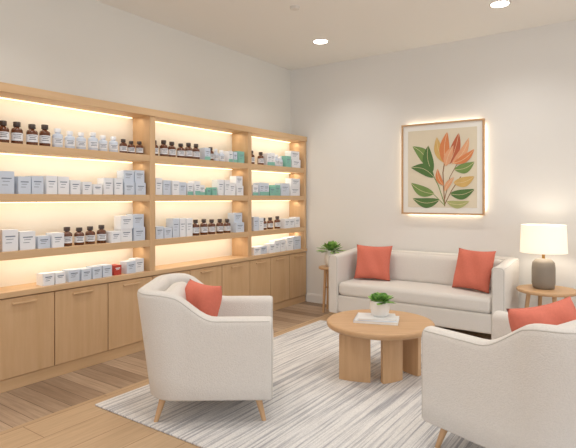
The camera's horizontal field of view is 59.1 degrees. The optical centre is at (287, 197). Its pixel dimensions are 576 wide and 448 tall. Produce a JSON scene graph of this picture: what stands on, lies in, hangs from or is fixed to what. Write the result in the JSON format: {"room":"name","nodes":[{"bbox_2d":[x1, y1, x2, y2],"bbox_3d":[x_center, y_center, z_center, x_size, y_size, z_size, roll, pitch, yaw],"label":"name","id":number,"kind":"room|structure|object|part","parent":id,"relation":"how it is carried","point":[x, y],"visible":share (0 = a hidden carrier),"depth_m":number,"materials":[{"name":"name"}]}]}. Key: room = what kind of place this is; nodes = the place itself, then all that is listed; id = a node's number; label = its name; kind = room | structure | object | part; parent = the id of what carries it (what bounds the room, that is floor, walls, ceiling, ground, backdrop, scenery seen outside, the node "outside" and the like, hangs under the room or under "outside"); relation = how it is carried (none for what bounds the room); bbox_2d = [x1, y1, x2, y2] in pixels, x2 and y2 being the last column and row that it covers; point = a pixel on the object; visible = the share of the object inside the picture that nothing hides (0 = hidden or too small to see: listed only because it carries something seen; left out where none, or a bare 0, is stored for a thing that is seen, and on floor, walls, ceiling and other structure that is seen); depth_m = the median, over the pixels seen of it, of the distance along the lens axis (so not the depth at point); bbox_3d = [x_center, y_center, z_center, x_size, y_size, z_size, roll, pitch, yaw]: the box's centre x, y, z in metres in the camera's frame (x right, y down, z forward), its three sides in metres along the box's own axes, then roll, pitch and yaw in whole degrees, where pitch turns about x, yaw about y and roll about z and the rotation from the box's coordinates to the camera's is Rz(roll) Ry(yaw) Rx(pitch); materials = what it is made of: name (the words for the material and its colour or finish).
{"room":"pharmacy","nodes":[
{"label":"pharmacy","id":0,"kind":"room"},
{"bbox_2d":[0,0,290,133],"bbox_3d":[-2.104,-0.185,4.106,0.100,3.170,7.470,0,0,35],"label":"wall","id":1,"kind":"structure","parent":0,"point":[93,49],"depth_m":4.88,"materials":[{"name":"white paint"}]},
{"bbox_2d":[0,301,490,447],"bbox_3d":[0.605,1.450,2.187,6.740,0.100,7.470,0,0,35],"label":"floor","id":2,"kind":"structure","parent":0,"point":[61,411],"depth_m":3.39,"materials":[{"name":"brown wood"}]},
{"bbox_2d":[0,82,306,392],"bbox_3d":[-1.442,0.286,4.700,0.286,2.227,5.505,0,0,35],"label":"display cabinet","id":3,"kind":"object","parent":2,"relation":"on","point":[50,331],"visible":0.82,"depth_m":4.52,"materials":[{"name":"brown wood"}]},
{"bbox_2d":[0,202,68,202],"bbox_3d":[-2.019,0.036,4.068,0.015,0.005,0.552,0,0,35],"label":"lighting","id":4,"kind":"object","parent":3,"relation":"attached to","point":[0,202],"depth_m":4.05,"materials":[{"name":"beige plastic"}]},
{"bbox_2d":[0,97,131,118],"bbox_3d":[-1.834,-0.756,4.330,0.015,0.010,1.194,0,0,35],"label":"lighting","id":5,"kind":"object","parent":3,"relation":"attached to","point":[0,97],"depth_m":4.24,"materials":[{"name":"beige"}]},
{"bbox_2d":[0,153,131,162],"bbox_3d":[-1.834,-0.335,4.330,0.015,0.009,1.194,0,0,35],"label":"lighting","id":6,"kind":"object","parent":3,"relation":"attached to","point":[121,161],"depth_m":4.25,"materials":[{"name":"beige"}]},
{"bbox_2d":[0,120,142,153],"bbox_3d":[-1.749,-0.487,4.206,0.099,0.166,1.262,0,0,35],"label":"bottles","id":7,"kind":"object","parent":3,"relation":"on","point":[103,144],"depth_m":4.05,"materials":[{"name":"orange glass"}]},
{"bbox_2d":[63,225,105,245],"bbox_3d":[-1.723,0.309,4.244,0.099,0.151,0.385,0,0,35],"label":"bottles","id":8,"kind":"object","parent":3,"relation":"on","point":[101,233],"depth_m":4.28,"materials":[{"name":"orange glass"}]},
{"bbox_2d":[0,148,300,285],"bbox_3d":[-1.220,0.029,4.960,0.135,1.302,4.671,0,0,35],"label":"medicine boxes","id":9,"kind":"object","parent":3,"relation":"in","point":[128,227],"visible":0.92,"depth_m":4.62},
{"bbox_2d":[155,201,196,201],"bbox_3d":[-1.160,0.036,5.281,0.015,0.005,0.562,0,0,35],"label":"lighting","id":10,"kind":"object","parent":3,"relation":"attached to","point":[155,201],"depth_m":5.27,"materials":[{"name":"beige plastic"}]},
{"bbox_2d":[155,140,199,158],"bbox_3d":[-1.129,-0.480,5.082,0.099,0.153,0.579,0,0,35],"label":"bottles","id":11,"kind":"object","parent":3,"relation":"on","point":[164,150],"depth_m":5.10,"materials":[{"name":"orange glass"}]},
{"bbox_2d":[155,164,207,167],"bbox_3d":[-1.112,-0.335,5.350,0.015,0.008,0.731,0,0,35],"label":"lighting","id":12,"kind":"object","parent":3,"relation":"attached to","point":[155,164],"depth_m":5.33,"materials":[{"name":"beige plastic"}]},
{"bbox_2d":[155,121,231,133],"bbox_3d":[-0.996,-0.756,5.512,0.015,0.010,1.129,0,0,35],"label":"lighting","id":13,"kind":"object","parent":3,"relation":"attached to","point":[155,121],"depth_m":5.45,"materials":[{"name":"beige"}]},
{"bbox_2d":[193,219,230,235],"bbox_3d":[-0.848,0.305,5.480,0.099,0.167,0.567,0,0,35],"label":"bottles","id":14,"kind":"object","parent":3,"relation":"on","point":[204,229],"depth_m":5.48,"materials":[{"name":"orange glass"}]},
{"bbox_2d":[208,147,224,160],"bbox_3d":[-0.813,-0.473,5.529,0.099,0.138,0.250,0,0,35],"label":"bottles","id":15,"kind":"object","parent":3,"relation":"on","point":[214,155],"depth_m":5.55,"materials":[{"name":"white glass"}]},
{"bbox_2d":[252,136,289,142],"bbox_3d":[-0.216,-0.756,6.615,0.015,0.010,0.796,0,0,35],"label":"lighting","id":16,"kind":"object","parent":3,"relation":"attached to","point":[252,136],"depth_m":6.59,"materials":[{"name":"beige"}]},
{"bbox_2d":[264,216,279,229],"bbox_3d":[-0.238,0.309,6.341,0.099,0.155,0.309,0,0,35],"label":"bottles","id":17,"kind":"object","parent":3,"relation":"on","point":[269,224],"depth_m":6.36,"materials":[{"name":"orange glass"}]},
{"bbox_2d":[95,320,484,447],"bbox_3d":[0.875,1.393,3.650,3.290,0.011,2.890,0,0,35],"label":"area rug","id":18,"kind":"object","parent":2,"relation":"on","point":[310,406],"visible":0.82,"depth_m":3.32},
{"bbox_2d":[137,273,273,421],"bbox_3d":[-0.533,0.978,3.480,0.866,0.820,0.838,0,0,-2],"label":"armchair","id":19,"kind":"object","parent":18,"relation":"on","point":[201,343],"visible":1,"depth_m":3.10,"materials":[{"name":"beige fabric"}]},
{"bbox_3d":[-0.795,1.308,3.179,0.094,0.160,0.047,0,0,-35],"label":"leg","id":20,"kind":"part","parent":19,"relation":"part of","materials":[{"name":"brown wood"}]},
{"bbox_2d":[165,282,186,299],"bbox_3d":[-0.759,0.788,3.473,0.180,0.360,0.540,-10,0,-2],"label":"cushion","id":21,"kind":"object","parent":19,"relation":"on","point":[179,288],"depth_m":3.48,"materials":[{"name":"beige fabric"}]},
{"bbox_2d":[185,279,221,315],"bbox_3d":[-0.604,0.760,3.447,0.166,0.380,0.400,18,-12,-40],"label":"throw pillow","id":22,"kind":"object","parent":19,"relation":"on","point":[206,298],"depth_m":3.34,"materials":[{"name":"red fabric"}]},
{"bbox_3d":[-0.176,1.308,3.197,0.094,0.160,0.047,0,0,32],"label":"leg","id":23,"kind":"part","parent":19,"relation":"part of","materials":[{"name":"brown wood"}]},
{"bbox_2d":[327,309,434,383],"bbox_3d":[0.732,1.182,4.051,0.844,0.412,0.844,0,0,0],"label":"coffee table","id":24,"kind":"object","parent":18,"relation":"on","point":[400,344],"visible":0.88,"depth_m":3.84,"materials":[{"name":"brown wood"}]},
{"bbox_3d":[0.510,1.216,3.867,0.242,0.345,0.058,0,0,20],"label":"leg panel","id":25,"kind":"part","parent":24,"relation":"part of","materials":[{"name":"brown wood"}]},
{"bbox_2d":[353,312,398,325],"bbox_3d":[0.706,0.958,4.045,0.342,0.037,0.250,0,0,15],"label":"book","id":26,"kind":"object","parent":24,"relation":"on","point":[367,318],"depth_m":3.96,"materials":[{"name":"white paper"}]},
{"bbox_2d":[368,292,395,316],"bbox_3d":[0.739,0.847,4.052,0.206,0.182,0.253,0,0,-17],"label":"potted succulent","id":27,"kind":"object","parent":24,"relation":"on","point":[379,302],"visible":1,"depth_m":4.00,"materials":[{"name":"white ceramic"}]},
{"bbox_2d":[370,299,389,316],"bbox_3d":[0.734,0.877,4.057,0.160,0.122,0.160,0,0,35],"label":"pot","id":28,"kind":"object","parent":27,"relation":"on","point":[382,310],"depth_m":3.99,"materials":[{"name":"white ceramic"}]},
{"bbox_3d":[0.785,1.216,3.845,0.188,0.345,0.055,0,0,-28],"label":"leg panel","id":29,"kind":"part","parent":24,"relation":"part of","materials":[{"name":"brown wood"}]},
{"bbox_3d":[0.972,1.216,4.043,0.056,0.345,0.208,0,0,-30],"label":"leg panel","id":30,"kind":"part","parent":24,"relation":"part of","materials":[{"name":"brown wood"}]},
{"bbox_2d":[422,296,575,447],"bbox_3d":[1.306,0.963,2.711,0.838,0.850,0.866,0,0,-36],"label":"armchair","id":31,"kind":"object","parent":18,"relation":"on","point":[516,388],"visible":1,"depth_m":2.46,"materials":[{"name":"beige fabric"}]},
{"bbox_3d":[0.865,1.308,2.823,0.094,0.160,0.047,0,0,21],"label":"leg","id":32,"kind":"part","parent":31,"relation":"part of","materials":[{"name":"brown wood"}]},
{"bbox_2d":[507,296,575,331],"bbox_3d":[1.376,0.758,2.648,0.460,0.430,0.176,-4,-16,-22],"label":"throw pillow","id":33,"kind":"object","parent":31,"relation":"on","point":[562,311],"depth_m":2.62,"materials":[{"name":"red fabric"}]},
{"bbox_2d":[559,320,575,325],"bbox_3d":[1.438,0.788,2.527,0.540,0.360,0.180,0,10,-36],"label":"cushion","id":34,"kind":"object","parent":31,"relation":"on","point":[567,322],"depth_m":2.46,"materials":[{"name":"beige fabric"}]},
{"bbox_2d":[319,265,328,312],"bbox_3d":[0.529,1.125,6.303,0.300,0.550,0.300,0,0,18],"label":"side table","id":35,"kind":"object","parent":2,"relation":"on","point":[325,268],"visible":0.45,"depth_m":6.22,"materials":[{"name":"brown wood"}]},
{"bbox_3d":[0.449,1.140,6.231,0.069,0.520,0.039,0,0,-38],"label":"leg","id":36,"kind":"part","parent":35,"relation":"part of","materials":[{"name":"brown wood"}]},
{"bbox_3d":[0.506,1.140,6.408,0.039,0.520,0.069,0,0,-16],"label":"leg","id":37,"kind":"part","parent":35,"relation":"part of","materials":[{"name":"brown wood"}]},
{"bbox_2d":[324,250,335,266],"bbox_3d":[0.529,0.749,6.303,0.156,0.200,0.156,0,0,35],"label":"pot","id":38,"kind":"object","parent":35,"relation":"on","point":[328,252],"depth_m":6.25,"materials":[{"name":"white ceramic"}]},
{"bbox_2d":[316,241,345,266],"bbox_3d":[0.509,0.689,6.292,0.349,0.320,0.355,0,0,-26],"label":"potted fern","id":39,"kind":"object","parent":35,"relation":"on","point":[329,247],"visible":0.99,"depth_m":6.26,"materials":[{"name":"green plant"}]},
{"bbox_2d":[329,244,518,333],"bbox_3d":[1.447,0.965,5.561,1.916,0.871,0.740,0,0,35],"label":"sofa","id":40,"kind":"object","parent":2,"relation":"on","point":[463,290],"visible":0.94,"depth_m":5.32,"materials":[{"name":"beige fabric"}]},
{"bbox_2d":[354,244,392,280],"bbox_3d":[0.984,0.745,5.877,0.430,0.410,0.166,0,-17,25],"label":"throw pillow","id":41,"kind":"object","parent":40,"relation":"on","point":[376,263],"depth_m":5.82,"materials":[{"name":"red fabric"}]},
{"bbox_3d":[1.415,1.195,5.516,1.670,0.190,0.600,0,0,35],"label":"seat","id":42,"kind":"part","parent":40,"relation":"part of","materials":[{"name":"beige fabric"}]},
{"bbox_2d":[339,278,491,312],"bbox_3d":[1.411,1.025,5.511,1.660,0.174,0.600,0,0,35],"label":"seat cushion","id":43,"kind":"object","parent":40,"relation":"on","point":[420,294],"depth_m":5.27,"materials":[{"name":"beige fabric"}]},
{"bbox_2d":[390,252,502,289],"bbox_3d":[1.551,0.800,5.708,1.650,0.330,0.150,0,-8,35],"label":"cushion","id":44,"kind":"object","parent":40,"relation":"on","point":[435,268],"depth_m":5.65,"materials":[{"name":"beige fabric"}]},
{"bbox_2d":[452,248,495,292],"bbox_3d":[1.899,0.735,5.205,0.166,0.430,0.430,21,-12,-35],"label":"throw pillow","id":45,"kind":"object","parent":40,"relation":"on","point":[473,271],"depth_m":5.13,"materials":[{"name":"red fabric"}]},
{"bbox_2d":[516,284,575,307],"bbox_3d":[2.480,1.135,4.861,0.540,0.530,0.540,0,0,7],"label":"side table","id":46,"kind":"object","parent":2,"relation":"on","point":[558,291],"visible":0.57,"depth_m":4.78,"materials":[{"name":"brown wood"}]},
{"bbox_3d":[2.284,1.150,4.884,0.099,0.500,0.040,0,0,7],"label":"leg","id":47,"kind":"part","parent":46,"relation":"part of","materials":[{"name":"brown wood"}]},
{"bbox_3d":[2.503,1.150,5.056,0.040,0.500,0.099,0,0,7],"label":"leg","id":48,"kind":"part","parent":46,"relation":"part of","materials":[{"name":"brown wood"}]},
{"bbox_2d":[520,224,567,289],"bbox_3d":[2.463,0.564,4.897,0.416,0.610,0.416,0,0,35],"label":"table lamp","id":49,"kind":"object","parent":46,"relation":"on","point":[544,239],"visible":1,"depth_m":4.79,"materials":[{"name":"white fabric"}]},
{"bbox_3d":[2.463,0.392,4.897,0.416,0.265,0.416,0,0,35],"label":"lamp shade","id":50,"kind":"part","parent":49,"relation":"part of","materials":[{"name":"white fabric"}]},
{"bbox_2d":[95,0,575,69],"bbox_3d":[0.605,-1.820,2.187,6.740,0.100,7.470,0,0,35],"label":"ceiling","id":51,"kind":"structure","parent":0,"point":[269,31],"depth_m":5.09,"materials":[{"name":"white paint"}]},
{"bbox_2d":[290,5,299,10],"bbox_3d":[0.063,-1.759,4.710,0.096,0.022,0.096,0,0,35],"label":"smoke detector","id":52,"kind":"object","parent":51,"relation":"attached to","point":[293,7],"visible":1,"depth_m":4.69,"materials":[{"name":"white plastic"}]},
{"bbox_2d":[312,39,328,44],"bbox_3d":[0.367,-1.766,5.744,0.184,0.007,0.184,0,0,35],"label":"recessed light","id":53,"kind":"object","parent":51,"relation":"in","point":[318,41],"visible":1,"depth_m":5.73,"materials":[{"name":"white plastic"}]},
{"bbox_2d":[489,0,510,7],"bbox_3d":[1.934,-1.766,4.635,0.184,0.007,0.184,0,0,35],"label":"recessed light","id":54,"kind":"object","parent":51,"relation":"in","point":[503,3],"visible":1,"depth_m":4.64,"materials":[{"name":"white plastic"}]},
{"bbox_2d":[291,20,575,307],"bbox_3d":[2.776,-0.185,5.166,6.640,3.170,0.100,0,0,35],"label":"wall","id":55,"kind":"structure","parent":0,"point":[351,114],"depth_m":5.78,"materials":[{"name":"white paint"}]},
{"bbox_2d":[307,293,326,303],"bbox_3d":[2.854,1.343,5.040,6.366,0.115,0.016,0,0,35],"label":"baseboard","id":56,"kind":"structure","parent":55,"relation":"attached to","point":[316,298],"depth_m":6.79,"materials":[{"name":"white"}]},
{"bbox_2d":[401,118,484,214],"bbox_3d":[1.752,-0.337,5.787,0.946,1.050,0.070,0,0,35],"label":"art","id":57,"kind":"object","parent":55,"relation":"attached to","point":[443,163],"visible":1,"depth_m":5.75,"materials":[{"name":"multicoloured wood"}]},
{"bbox_2d":[411,133,474,207],"bbox_3d":[1.742,-0.315,5.763,0.732,0.864,0.006,0,0,35],"label":"painting","id":58,"kind":"object","parent":57,"relation":"attached to","point":[442,164],"depth_m":5.75,"materials":[{"name":"paper"}]}
]}

